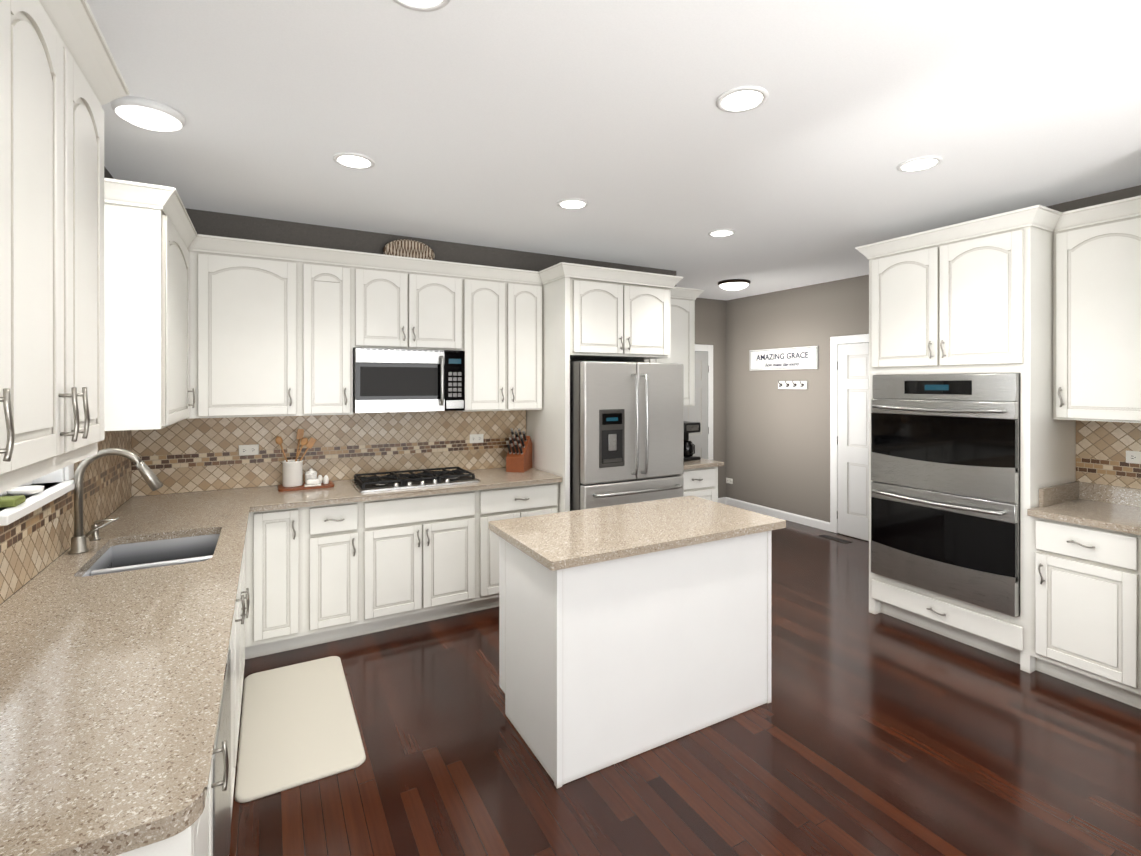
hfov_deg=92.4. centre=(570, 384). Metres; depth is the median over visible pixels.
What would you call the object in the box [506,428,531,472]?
knife block
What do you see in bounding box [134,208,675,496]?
wall
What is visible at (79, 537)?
faucet
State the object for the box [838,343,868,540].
door
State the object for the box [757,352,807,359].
sign
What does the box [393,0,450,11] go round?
recessed light
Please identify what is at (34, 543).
backsplash
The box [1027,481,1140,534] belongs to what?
countertop
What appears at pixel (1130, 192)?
wall
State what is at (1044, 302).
tall cabinet
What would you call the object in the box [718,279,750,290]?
light
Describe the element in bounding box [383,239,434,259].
decorative platter
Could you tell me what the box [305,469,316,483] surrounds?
sugar canister
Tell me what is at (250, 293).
upper cabinet
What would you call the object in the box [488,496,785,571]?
island countertop
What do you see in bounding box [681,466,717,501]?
base cabinet
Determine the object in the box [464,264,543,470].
upper cabinet
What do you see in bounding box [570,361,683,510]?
refrigerator
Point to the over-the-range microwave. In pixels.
(401, 380)
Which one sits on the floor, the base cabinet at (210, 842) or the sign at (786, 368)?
the base cabinet at (210, 842)
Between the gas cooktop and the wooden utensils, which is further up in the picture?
the wooden utensils
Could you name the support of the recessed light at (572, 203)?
in the ceiling
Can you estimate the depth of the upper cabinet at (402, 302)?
3.82 m
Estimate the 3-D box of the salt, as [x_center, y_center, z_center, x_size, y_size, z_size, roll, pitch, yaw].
[-1.676,0.640,3.702,0.089,0.057,0.036,0,0,20]
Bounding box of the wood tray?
[278,481,333,491]
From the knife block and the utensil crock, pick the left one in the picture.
the utensil crock
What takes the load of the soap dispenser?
on the countertop at (121, 690)
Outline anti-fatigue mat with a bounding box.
[235,656,365,802]
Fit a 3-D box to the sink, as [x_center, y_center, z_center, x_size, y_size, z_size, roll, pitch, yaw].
[-1.731,0.810,2.295,0.444,0.203,0.614,0,0,-29]
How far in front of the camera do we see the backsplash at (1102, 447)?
3.19 m
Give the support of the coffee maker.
on the countertop at (702, 464)
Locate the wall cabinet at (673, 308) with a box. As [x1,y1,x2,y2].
[652,284,695,405]
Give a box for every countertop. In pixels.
[0,467,561,855]
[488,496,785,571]
[684,458,723,469]
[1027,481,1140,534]
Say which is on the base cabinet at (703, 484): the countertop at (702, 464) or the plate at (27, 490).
the countertop at (702, 464)
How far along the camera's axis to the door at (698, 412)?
7.08 m
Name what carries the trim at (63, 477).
attached to the wall at (107, 174)
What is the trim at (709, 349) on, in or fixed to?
attached to the wall at (710, 321)
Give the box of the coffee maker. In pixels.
[684,421,700,460]
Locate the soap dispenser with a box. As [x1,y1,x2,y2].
[89,519,116,540]
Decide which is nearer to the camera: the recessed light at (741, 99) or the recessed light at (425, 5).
the recessed light at (425, 5)
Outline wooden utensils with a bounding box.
[275,429,315,461]
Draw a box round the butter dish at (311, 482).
[304,479,320,486]
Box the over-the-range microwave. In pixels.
[353,348,464,412]
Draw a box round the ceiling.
[86,0,1140,300]
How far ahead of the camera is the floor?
2.31 m
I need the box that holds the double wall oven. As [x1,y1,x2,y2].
[871,373,1020,616]
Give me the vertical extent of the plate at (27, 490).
0.024 m
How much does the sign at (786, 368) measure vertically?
0.231 m
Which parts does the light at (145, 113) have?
dome glass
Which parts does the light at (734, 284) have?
dome glass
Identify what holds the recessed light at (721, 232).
in the ceiling
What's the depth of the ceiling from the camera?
2.31 m
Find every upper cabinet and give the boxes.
[0,0,55,492]
[56,0,135,470]
[136,184,191,429]
[196,232,303,417]
[304,246,355,415]
[356,252,463,411]
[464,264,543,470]
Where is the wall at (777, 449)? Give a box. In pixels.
[726,275,868,521]
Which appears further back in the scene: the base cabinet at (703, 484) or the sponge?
the base cabinet at (703, 484)
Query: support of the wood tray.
on the countertop at (121, 690)
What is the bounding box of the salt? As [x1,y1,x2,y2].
[317,475,328,483]
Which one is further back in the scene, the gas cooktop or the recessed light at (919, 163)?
the gas cooktop
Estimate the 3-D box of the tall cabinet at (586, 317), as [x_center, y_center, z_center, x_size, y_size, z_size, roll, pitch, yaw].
[0.163,0.359,4.722,1.060,2.480,0.328,0,0,-29]
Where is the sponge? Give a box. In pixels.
[0,495,25,507]
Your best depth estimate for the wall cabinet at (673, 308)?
4.97 m
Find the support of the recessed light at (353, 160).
in the ceiling
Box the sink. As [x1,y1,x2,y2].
[84,530,215,573]
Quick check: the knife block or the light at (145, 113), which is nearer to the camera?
the light at (145, 113)
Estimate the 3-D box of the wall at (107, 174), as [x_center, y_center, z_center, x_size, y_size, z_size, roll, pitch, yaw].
[-0.853,0.243,-0.133,0.150,2.720,8.150,0,0,-29]
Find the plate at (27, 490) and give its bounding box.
[6,485,44,495]
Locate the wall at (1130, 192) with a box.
[1047,185,1140,211]
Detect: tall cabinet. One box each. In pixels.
[544,272,651,511]
[855,209,1018,663]
[1019,195,1140,708]
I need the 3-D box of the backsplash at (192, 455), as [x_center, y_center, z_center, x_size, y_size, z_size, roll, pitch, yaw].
[-1.527,0.442,3.975,2.635,0.484,0.001,0,0,-29]
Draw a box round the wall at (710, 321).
[695,298,725,497]
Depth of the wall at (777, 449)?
6.47 m
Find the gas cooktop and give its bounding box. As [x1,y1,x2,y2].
[351,467,479,492]
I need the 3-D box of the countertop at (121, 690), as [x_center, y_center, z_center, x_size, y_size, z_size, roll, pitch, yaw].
[-0.765,0.703,2.597,2.633,0.035,3.145,0,0,-29]
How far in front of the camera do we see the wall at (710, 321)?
7.23 m
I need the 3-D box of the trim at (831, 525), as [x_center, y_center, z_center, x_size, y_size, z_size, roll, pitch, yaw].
[2.799,0.540,5.990,0.018,2.115,3.000,0,0,-29]
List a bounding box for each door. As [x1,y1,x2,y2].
[684,351,707,458]
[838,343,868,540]
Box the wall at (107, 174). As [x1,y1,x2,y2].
[0,166,129,604]
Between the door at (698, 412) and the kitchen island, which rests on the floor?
the kitchen island
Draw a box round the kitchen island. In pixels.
[499,532,771,787]
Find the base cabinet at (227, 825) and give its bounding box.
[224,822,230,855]
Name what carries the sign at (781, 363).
attached to the sign at (786, 368)
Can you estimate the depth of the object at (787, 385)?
6.32 m
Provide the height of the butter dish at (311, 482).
0.045 m
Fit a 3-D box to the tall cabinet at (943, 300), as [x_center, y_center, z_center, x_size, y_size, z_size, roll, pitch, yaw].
[2.538,0.315,3.591,0.650,2.570,0.992,0,0,-29]
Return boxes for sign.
[750,347,816,369]
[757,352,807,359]
[765,362,798,366]
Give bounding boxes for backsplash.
[0,430,131,603]
[132,410,525,496]
[1076,420,1140,488]
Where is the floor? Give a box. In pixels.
[229,504,1140,855]
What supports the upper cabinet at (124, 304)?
attached to the wall at (107, 174)
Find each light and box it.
[111,96,184,131]
[333,152,374,168]
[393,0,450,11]
[557,198,587,208]
[708,229,734,236]
[716,86,768,112]
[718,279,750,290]
[897,156,942,171]
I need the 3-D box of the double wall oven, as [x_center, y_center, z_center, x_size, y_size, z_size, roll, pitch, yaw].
[2.517,0.618,3.544,0.672,1.365,0.832,0,0,-29]
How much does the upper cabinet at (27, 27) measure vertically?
1.075 m
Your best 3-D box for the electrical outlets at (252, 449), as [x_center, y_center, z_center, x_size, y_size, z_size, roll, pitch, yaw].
[-1.446,0.435,4.014,1.695,0.070,0.010,0,0,-29]
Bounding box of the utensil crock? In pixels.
[275,429,315,486]
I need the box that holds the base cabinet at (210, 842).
[124,822,223,855]
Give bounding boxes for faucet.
[68,448,162,553]
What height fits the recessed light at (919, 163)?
0.008 m
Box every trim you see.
[0,464,74,525]
[695,344,725,503]
[726,334,868,532]

